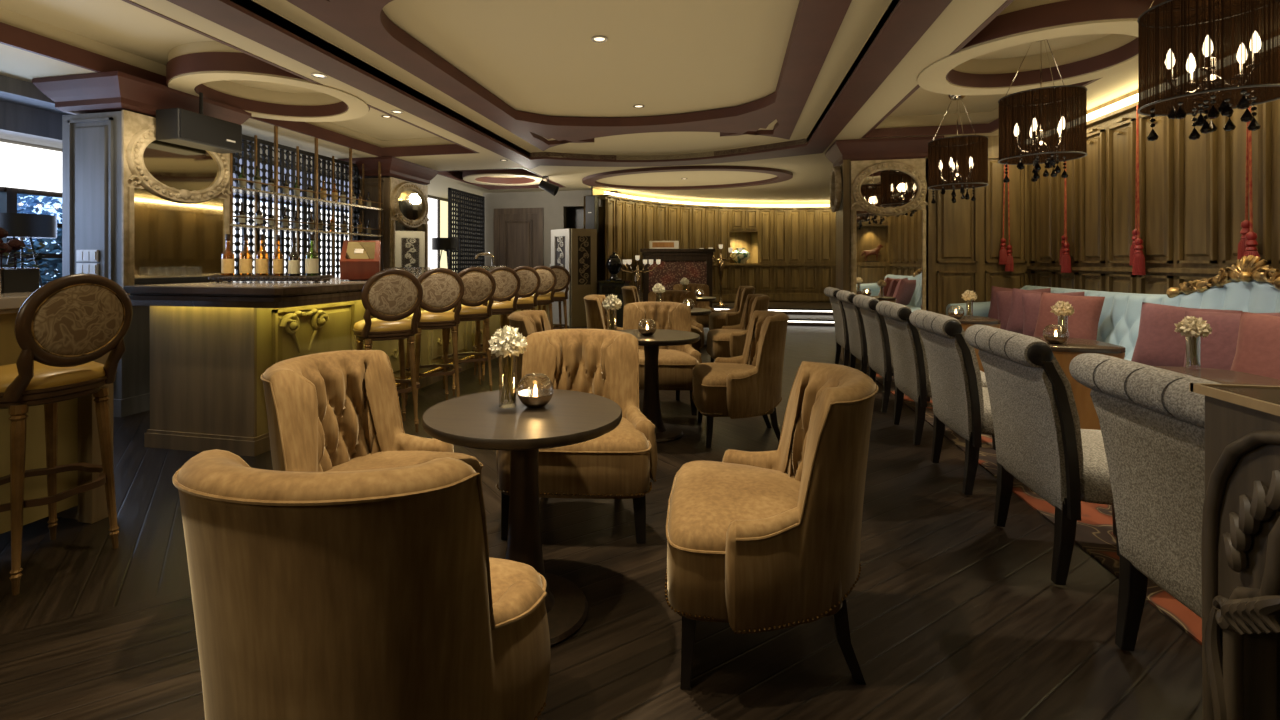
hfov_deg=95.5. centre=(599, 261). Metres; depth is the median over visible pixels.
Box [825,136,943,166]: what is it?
trim
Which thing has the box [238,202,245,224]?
bottle
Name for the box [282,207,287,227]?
bottle
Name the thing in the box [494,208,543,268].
door
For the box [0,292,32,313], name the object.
countertop
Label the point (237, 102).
trim
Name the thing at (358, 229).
bottle
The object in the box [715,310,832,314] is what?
step
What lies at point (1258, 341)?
throw pillow
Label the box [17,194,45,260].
tree
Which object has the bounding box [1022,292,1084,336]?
throw pillow
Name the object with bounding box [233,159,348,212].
blind
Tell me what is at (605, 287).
pedestal
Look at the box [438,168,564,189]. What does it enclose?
trim
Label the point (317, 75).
recessed light
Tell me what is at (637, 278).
candelabra
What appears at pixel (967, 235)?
wall
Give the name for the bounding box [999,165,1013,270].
tassel
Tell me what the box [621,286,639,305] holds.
velvet armchair
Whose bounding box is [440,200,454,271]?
blind
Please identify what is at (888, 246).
mirror glass
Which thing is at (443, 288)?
bar stool
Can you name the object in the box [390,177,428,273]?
mirror
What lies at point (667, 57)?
ceiling
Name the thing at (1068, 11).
trim
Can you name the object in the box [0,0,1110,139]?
ceiling
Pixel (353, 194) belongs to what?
bottle
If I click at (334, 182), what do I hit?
bottle
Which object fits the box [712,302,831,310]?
step
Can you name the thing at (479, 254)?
tap
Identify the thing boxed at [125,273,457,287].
countertop
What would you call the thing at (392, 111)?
recessed light
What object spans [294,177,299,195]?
bottle
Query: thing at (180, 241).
mirror glass
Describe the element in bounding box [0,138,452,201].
wall
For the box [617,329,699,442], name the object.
round table
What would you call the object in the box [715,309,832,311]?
trim
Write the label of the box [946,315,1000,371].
cafe table
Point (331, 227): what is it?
bottle
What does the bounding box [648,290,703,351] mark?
velvet armchair
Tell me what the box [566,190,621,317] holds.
wall
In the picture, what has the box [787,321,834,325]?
step
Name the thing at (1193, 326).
flower vase
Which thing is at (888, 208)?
mirror
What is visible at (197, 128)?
grille
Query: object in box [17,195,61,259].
tree
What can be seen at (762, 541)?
velvet armchair
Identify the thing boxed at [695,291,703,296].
bowl
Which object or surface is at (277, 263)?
bottle
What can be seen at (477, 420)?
round table
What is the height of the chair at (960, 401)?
0.945 m
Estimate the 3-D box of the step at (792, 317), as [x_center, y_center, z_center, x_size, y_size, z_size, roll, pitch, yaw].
[3.572,1.137,13.060,5.642,0.035,3.150,0,0,13]
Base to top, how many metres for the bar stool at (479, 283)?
1.203 m
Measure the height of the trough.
0.323 m
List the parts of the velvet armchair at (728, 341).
seat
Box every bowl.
[517,373,552,407]
[638,319,655,335]
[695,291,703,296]
[948,305,963,318]
[1043,324,1068,343]
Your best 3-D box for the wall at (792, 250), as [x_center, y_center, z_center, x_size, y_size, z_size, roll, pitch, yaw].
[4.475,-0.050,13.257,9.716,2.600,3.095,0,0,-2]
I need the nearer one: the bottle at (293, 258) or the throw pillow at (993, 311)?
the bottle at (293, 258)
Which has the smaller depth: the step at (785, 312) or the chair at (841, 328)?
the chair at (841, 328)
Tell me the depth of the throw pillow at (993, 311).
6.41 m
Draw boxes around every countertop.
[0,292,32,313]
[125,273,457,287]
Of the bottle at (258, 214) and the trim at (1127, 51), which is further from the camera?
the bottle at (258, 214)
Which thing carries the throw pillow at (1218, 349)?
on the tufted sofa
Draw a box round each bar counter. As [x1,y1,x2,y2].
[0,292,112,533]
[123,273,558,456]
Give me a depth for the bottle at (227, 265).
4.36 m
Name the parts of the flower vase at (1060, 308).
glass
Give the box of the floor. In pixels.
[0,318,1202,719]
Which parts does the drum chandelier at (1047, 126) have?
stem rod, lamp shade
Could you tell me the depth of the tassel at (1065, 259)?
5.93 m
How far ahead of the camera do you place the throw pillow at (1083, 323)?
5.06 m
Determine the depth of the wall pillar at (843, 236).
7.19 m
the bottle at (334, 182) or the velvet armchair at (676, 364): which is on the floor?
the velvet armchair at (676, 364)
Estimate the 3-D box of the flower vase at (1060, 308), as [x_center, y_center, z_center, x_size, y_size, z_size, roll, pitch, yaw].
[3.122,0.389,3.912,0.134,0.258,0.136,0,0,13]
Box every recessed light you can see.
[311,73,326,77]
[391,110,402,113]
[591,36,607,42]
[633,105,643,107]
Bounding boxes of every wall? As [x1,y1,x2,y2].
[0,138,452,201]
[465,190,602,320]
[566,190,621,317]
[584,194,835,302]
[932,136,1030,314]
[1026,89,1279,293]
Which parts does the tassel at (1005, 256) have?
cord, cord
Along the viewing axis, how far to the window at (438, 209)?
9.88 m
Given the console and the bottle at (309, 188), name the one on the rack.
the bottle at (309, 188)
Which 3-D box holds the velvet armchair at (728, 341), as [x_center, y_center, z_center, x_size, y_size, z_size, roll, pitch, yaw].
[1.540,0.806,6.450,0.688,0.888,0.782,0,0,4]
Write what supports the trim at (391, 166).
attached to the wall column at (370, 184)
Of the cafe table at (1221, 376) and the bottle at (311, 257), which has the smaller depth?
the cafe table at (1221, 376)
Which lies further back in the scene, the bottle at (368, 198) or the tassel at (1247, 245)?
the bottle at (368, 198)
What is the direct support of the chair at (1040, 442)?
on the rug
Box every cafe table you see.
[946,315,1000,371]
[1035,337,1124,429]
[1153,366,1279,385]
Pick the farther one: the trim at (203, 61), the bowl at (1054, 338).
the trim at (203, 61)
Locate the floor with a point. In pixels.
(954, 614)
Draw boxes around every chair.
[824,287,893,375]
[836,290,867,373]
[853,294,929,412]
[876,301,995,449]
[909,310,993,494]
[964,325,1115,584]
[1069,353,1220,650]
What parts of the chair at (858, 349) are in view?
leg, scroll trim, leg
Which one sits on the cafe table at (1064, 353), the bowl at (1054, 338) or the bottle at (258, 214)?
the bowl at (1054, 338)
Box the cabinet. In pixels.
[640,249,715,307]
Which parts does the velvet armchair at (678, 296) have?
seat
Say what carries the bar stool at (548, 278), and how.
on the floor
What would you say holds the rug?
on the floor
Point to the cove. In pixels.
(595, 191)
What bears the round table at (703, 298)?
on the floor
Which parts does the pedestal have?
drawer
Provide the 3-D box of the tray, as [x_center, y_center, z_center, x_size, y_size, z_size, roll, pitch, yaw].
[-2.480,0.124,4.387,0.888,0.061,0.222,0,0,0]
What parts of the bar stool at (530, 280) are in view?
leg, seat, frame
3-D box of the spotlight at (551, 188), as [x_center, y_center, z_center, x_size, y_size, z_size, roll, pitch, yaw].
[-0.894,-1.328,10.141,0.351,0.344,0.190,0,0,13]
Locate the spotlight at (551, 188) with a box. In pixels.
[539,176,558,195]
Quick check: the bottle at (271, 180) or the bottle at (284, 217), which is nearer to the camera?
the bottle at (271, 180)
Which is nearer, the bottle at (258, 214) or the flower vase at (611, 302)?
the flower vase at (611, 302)
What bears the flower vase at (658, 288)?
on the round table at (695, 311)
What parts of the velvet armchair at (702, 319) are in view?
seat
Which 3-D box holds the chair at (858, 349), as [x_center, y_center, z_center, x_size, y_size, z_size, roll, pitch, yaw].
[2.760,0.765,5.807,0.663,0.945,0.622,0,0,13]
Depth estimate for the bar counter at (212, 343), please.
3.86 m
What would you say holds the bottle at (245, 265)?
on the tray
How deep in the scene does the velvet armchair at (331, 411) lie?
2.25 m
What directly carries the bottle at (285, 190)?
on the rack
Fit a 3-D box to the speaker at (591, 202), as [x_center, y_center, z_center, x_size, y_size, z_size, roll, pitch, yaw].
[-0.158,-1.040,11.460,0.200,0.920,0.224,0,0,21]
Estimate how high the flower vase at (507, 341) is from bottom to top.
0.299 m
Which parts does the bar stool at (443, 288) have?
leg, leg, seat, frame, leg, leg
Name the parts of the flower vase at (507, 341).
glass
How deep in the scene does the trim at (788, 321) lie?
11.32 m
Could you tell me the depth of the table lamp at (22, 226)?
4.91 m
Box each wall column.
[62,111,149,416]
[352,177,389,270]
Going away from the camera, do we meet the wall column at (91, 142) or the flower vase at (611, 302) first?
the flower vase at (611, 302)
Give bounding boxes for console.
[1190,383,1279,719]
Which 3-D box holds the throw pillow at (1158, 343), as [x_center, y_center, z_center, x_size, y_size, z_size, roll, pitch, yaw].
[3.825,0.520,3.806,0.246,0.481,0.508,0,0,-31]
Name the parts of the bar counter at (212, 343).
panel, panel, foot rail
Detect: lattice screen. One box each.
[233,134,359,276]
[448,188,484,272]
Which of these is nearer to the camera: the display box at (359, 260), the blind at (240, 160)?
the display box at (359, 260)
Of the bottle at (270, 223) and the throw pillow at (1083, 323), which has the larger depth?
the bottle at (270, 223)
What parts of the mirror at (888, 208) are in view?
oval glass, frame moulding, carved oval frame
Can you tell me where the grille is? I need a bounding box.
[180,110,240,150]
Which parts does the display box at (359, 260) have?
lid glass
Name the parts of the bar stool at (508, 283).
leg, leg, seat, frame, leg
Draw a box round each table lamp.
[0,213,56,286]
[432,238,458,268]
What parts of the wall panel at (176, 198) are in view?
frame moulding, carved oval frame, oval glass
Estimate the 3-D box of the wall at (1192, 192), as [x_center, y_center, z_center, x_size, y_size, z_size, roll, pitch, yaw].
[5.083,-0.125,6.239,0.410,2.750,16.800,0,0,13]
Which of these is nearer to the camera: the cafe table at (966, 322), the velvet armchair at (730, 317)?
the cafe table at (966, 322)
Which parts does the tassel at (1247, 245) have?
cord, cord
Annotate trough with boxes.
[0,227,46,292]
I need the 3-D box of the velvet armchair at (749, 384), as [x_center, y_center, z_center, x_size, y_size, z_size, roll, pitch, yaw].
[1.017,0.806,4.210,0.688,0.888,0.782,0,0,4]
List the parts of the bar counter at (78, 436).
panel, panel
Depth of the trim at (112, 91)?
4.74 m
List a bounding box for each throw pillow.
[988,286,1012,318]
[995,288,1050,329]
[1006,288,1055,333]
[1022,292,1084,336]
[1033,292,1104,339]
[1131,302,1240,366]
[1184,311,1279,369]
[1231,311,1279,379]
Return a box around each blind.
[0,142,61,192]
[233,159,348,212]
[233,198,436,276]
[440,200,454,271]
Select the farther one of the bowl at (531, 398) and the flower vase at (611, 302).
the flower vase at (611, 302)
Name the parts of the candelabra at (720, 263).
stem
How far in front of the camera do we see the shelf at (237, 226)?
6.81 m
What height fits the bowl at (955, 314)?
0.116 m
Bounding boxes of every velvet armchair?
[172,449,550,719]
[260,350,482,483]
[496,329,657,542]
[508,310,551,388]
[584,295,622,330]
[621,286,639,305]
[623,302,701,415]
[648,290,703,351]
[665,361,877,689]
[673,283,714,329]
[692,310,788,447]
[706,294,769,361]
[708,286,754,329]
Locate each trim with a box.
[0,0,478,156]
[0,75,253,171]
[32,71,251,124]
[166,52,369,111]
[167,0,951,168]
[194,84,348,116]
[286,0,851,150]
[338,156,437,184]
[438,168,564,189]
[462,169,546,179]
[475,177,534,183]
[582,166,792,189]
[607,192,829,206]
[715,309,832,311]
[788,321,833,322]
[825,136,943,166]
[861,0,1102,138]
[946,37,1137,87]
[962,0,1166,48]
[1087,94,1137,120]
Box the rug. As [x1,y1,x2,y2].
[859,366,1201,644]
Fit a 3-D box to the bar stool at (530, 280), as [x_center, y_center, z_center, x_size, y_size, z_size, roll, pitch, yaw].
[-0.984,0.648,6.990,0.470,1.203,0.492,0,0,-24]
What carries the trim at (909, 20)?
attached to the ceiling at (810, 182)
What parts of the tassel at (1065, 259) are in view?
cord, cord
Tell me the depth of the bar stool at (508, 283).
6.14 m
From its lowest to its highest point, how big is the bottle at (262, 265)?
0.335 m
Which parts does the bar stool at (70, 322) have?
leg, leg, seat, frame, leg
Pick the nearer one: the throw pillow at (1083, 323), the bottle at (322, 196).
the throw pillow at (1083, 323)
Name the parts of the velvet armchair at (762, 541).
leg, nailhead trim, seat, nailhead trim, leg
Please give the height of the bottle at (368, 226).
0.225 m
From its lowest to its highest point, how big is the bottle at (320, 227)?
0.241 m
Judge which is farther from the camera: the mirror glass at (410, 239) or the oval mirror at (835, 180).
the mirror glass at (410, 239)
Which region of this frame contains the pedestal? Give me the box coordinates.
[597,280,630,327]
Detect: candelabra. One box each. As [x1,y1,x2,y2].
[621,255,660,293]
[700,244,741,306]
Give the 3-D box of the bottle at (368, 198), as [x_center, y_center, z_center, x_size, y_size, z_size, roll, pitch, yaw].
[-3.279,-0.880,8.232,0.062,0.235,0.062,0,0,-34]
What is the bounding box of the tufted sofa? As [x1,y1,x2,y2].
[946,255,1279,360]
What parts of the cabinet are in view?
mosaic panel, cornice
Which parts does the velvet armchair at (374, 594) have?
seat, nailhead trim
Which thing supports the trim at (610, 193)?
attached to the wall at (792, 250)
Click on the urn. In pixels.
(614, 263)
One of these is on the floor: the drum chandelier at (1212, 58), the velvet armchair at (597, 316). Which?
the velvet armchair at (597, 316)
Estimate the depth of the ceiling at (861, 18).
5.52 m
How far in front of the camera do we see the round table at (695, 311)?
6.23 m
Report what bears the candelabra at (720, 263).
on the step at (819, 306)
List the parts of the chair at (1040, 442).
leg, backrest, scroll trim, leg, seat, leg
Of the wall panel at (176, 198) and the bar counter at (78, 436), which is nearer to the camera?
the bar counter at (78, 436)
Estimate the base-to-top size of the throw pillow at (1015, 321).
0.504 m
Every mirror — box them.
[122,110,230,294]
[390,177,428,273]
[830,166,841,212]
[850,158,927,311]
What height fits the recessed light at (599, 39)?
0.008 m
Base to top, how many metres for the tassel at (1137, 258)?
1.432 m
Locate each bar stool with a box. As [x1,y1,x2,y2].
[0,274,132,595]
[353,269,422,431]
[405,268,464,407]
[441,267,495,395]
[472,266,520,380]
[498,266,540,363]
[521,266,556,329]
[538,265,570,328]
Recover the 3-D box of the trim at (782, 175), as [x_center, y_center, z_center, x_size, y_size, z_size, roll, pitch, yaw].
[1.505,-1.475,10.372,3.700,0.050,2.640,0,0,13]
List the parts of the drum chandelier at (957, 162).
stem rod, lamp shade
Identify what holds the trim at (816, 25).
attached to the ceiling at (861, 18)
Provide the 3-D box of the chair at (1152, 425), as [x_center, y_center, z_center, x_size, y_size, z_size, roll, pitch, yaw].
[1.812,0.765,1.577,0.663,0.945,0.622,0,0,13]
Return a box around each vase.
[488,325,527,408]
[602,294,621,329]
[652,283,664,301]
[680,277,688,290]
[731,248,749,262]
[961,290,976,317]
[1050,301,1074,335]
[1174,316,1212,369]
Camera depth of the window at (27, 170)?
5.56 m
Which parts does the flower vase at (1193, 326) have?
glass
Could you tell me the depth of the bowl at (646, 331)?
4.13 m
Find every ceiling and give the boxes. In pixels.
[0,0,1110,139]
[0,0,1137,201]
[254,0,891,154]
[383,0,798,117]
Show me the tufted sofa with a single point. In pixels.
(1250, 286)
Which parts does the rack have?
post, post, post, post, rail, rail, post, post, post, post, post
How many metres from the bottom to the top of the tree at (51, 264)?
1.964 m
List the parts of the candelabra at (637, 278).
stem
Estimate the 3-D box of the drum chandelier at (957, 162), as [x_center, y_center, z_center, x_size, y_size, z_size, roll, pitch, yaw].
[3.705,-1.177,6.015,0.539,1.125,0.539,0,0,1]
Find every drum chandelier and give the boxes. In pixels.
[927,95,988,203]
[998,39,1087,182]
[1137,0,1279,140]
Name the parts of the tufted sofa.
arm, backrest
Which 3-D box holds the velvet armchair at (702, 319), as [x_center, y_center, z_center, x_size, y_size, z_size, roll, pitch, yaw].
[1.494,0.806,9.504,0.782,0.888,0.688,0,0,6]
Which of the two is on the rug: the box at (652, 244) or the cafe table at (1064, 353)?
the cafe table at (1064, 353)
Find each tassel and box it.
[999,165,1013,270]
[1059,162,1070,272]
[1129,105,1145,274]
[1237,106,1259,258]
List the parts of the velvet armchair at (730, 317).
seat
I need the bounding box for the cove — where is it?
[593,188,829,204]
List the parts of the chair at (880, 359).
leg, backrest, scroll trim, leg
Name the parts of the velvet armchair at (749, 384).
leg, nailhead trim, leg, seat, nailhead trim, leg, leg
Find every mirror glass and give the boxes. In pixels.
[134,188,223,284]
[395,220,425,273]
[856,210,921,311]
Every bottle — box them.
[221,234,234,275]
[238,164,245,187]
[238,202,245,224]
[239,234,251,275]
[253,166,260,189]
[255,201,262,225]
[256,234,268,275]
[268,170,273,191]
[268,207,273,226]
[273,235,282,272]
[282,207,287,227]
[283,175,288,193]
[288,237,299,275]
[293,211,298,228]
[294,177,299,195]
[305,234,318,275]
[307,178,312,197]
[308,211,313,229]
[318,212,322,230]
[320,178,326,199]
[330,211,334,229]
[331,180,337,199]
[340,184,345,202]
[341,213,346,232]
[352,186,355,204]
[357,213,361,231]
[367,192,370,206]
[367,219,370,233]
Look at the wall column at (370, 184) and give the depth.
8.39 m
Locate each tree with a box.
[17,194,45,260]
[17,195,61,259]
[17,228,61,285]
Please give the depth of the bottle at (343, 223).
7.64 m
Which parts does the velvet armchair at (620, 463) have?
leg, seat, nailhead trim, leg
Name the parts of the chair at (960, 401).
leg, backrest, scroll trim, leg, seat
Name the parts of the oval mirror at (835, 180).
oval glass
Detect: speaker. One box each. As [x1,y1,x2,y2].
[156,92,241,153]
[585,186,598,232]
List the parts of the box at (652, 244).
painted panel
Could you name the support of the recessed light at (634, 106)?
in the ceiling at (667, 57)
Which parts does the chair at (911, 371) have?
leg, backrest, scroll trim, leg, seat, leg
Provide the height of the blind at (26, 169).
0.410 m
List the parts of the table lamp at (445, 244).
lamp shade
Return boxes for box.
[340,240,380,279]
[649,241,678,248]
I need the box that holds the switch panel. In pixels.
[76,250,98,274]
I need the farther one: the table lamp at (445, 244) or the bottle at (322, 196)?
the table lamp at (445, 244)
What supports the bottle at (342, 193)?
on the rack
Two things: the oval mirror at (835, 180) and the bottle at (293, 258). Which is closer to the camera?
the bottle at (293, 258)
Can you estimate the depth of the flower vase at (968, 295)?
5.42 m
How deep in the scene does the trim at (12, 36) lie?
4.69 m
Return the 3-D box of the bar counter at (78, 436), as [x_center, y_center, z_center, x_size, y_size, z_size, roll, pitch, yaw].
[-3.341,0.700,1.712,1.330,1.100,2.680,0,0,13]
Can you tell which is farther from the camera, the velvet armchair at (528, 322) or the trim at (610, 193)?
the trim at (610, 193)
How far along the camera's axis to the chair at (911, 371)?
3.97 m
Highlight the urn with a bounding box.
[606,252,621,280]
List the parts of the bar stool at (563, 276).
seat, leg, frame, leg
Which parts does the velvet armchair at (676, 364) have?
seat, leg, leg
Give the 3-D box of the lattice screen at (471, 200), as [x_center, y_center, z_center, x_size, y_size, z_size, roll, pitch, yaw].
[-2.690,-0.080,11.773,0.040,2.660,1.600,0,0,13]
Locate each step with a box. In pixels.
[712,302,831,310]
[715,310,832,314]
[787,314,833,321]
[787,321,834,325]
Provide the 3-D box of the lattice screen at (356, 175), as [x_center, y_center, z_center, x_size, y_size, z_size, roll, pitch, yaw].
[-3.810,-0.545,7.141,0.040,1.730,2.690,0,0,13]
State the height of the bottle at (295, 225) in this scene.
0.227 m
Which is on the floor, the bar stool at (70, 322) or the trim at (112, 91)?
the bar stool at (70, 322)
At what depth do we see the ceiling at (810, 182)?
5.10 m
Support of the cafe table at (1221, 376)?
on the rug
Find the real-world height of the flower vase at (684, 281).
0.299 m
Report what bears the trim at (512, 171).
attached to the ceiling at (810, 182)
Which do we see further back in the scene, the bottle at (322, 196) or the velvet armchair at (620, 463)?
the bottle at (322, 196)
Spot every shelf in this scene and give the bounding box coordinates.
[230,186,383,210]
[230,224,383,236]
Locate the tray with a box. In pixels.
[208,274,332,282]
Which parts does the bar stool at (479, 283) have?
leg, leg, seat, frame, leg, leg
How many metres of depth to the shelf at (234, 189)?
6.85 m
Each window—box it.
[0,142,61,287]
[233,159,454,276]
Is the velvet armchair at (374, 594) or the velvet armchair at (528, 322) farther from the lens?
the velvet armchair at (528, 322)
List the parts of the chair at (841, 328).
backrest, leg, scroll trim, leg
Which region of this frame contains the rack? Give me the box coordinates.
[230,126,383,276]
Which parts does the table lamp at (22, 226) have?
leg, lamp shade, leg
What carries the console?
on the floor
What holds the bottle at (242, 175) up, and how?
on the rack
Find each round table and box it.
[422,389,621,646]
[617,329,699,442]
[691,308,710,315]
[696,296,715,346]
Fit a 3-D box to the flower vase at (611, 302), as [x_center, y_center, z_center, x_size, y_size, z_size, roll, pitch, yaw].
[0.086,0.379,4.181,0.149,0.299,0.143,0,0,13]
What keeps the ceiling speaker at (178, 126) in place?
hanging from the ceiling at (810, 182)
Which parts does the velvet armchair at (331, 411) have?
seat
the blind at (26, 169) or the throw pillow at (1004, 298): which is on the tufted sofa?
the throw pillow at (1004, 298)
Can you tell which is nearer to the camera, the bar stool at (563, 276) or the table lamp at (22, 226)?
the table lamp at (22, 226)
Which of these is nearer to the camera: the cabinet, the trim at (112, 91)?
the trim at (112, 91)
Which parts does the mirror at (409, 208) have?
frame moulding, carved oval frame, oval glass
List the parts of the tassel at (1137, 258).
cord, cord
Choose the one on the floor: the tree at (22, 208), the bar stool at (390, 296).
the bar stool at (390, 296)
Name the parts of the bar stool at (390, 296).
leg, leg, seat, frame, leg, leg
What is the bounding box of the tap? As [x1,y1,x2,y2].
[475,253,494,267]
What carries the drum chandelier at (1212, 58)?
hanging from the ceiling at (119, 24)
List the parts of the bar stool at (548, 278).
seat, frame, leg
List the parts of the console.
arch moulding, panel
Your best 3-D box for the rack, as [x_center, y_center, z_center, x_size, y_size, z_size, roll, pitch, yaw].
[-3.548,-0.590,7.077,0.300,1.820,2.660,0,0,13]
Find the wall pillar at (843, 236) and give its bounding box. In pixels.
[836,157,931,362]
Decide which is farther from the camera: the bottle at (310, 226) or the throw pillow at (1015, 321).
the bottle at (310, 226)
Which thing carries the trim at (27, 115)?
attached to the wall at (1, 139)
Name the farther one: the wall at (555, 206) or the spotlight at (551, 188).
the wall at (555, 206)
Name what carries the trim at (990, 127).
attached to the ceiling at (810, 182)
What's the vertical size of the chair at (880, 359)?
0.945 m
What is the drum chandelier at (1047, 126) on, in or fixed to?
hanging from the ceiling at (119, 24)

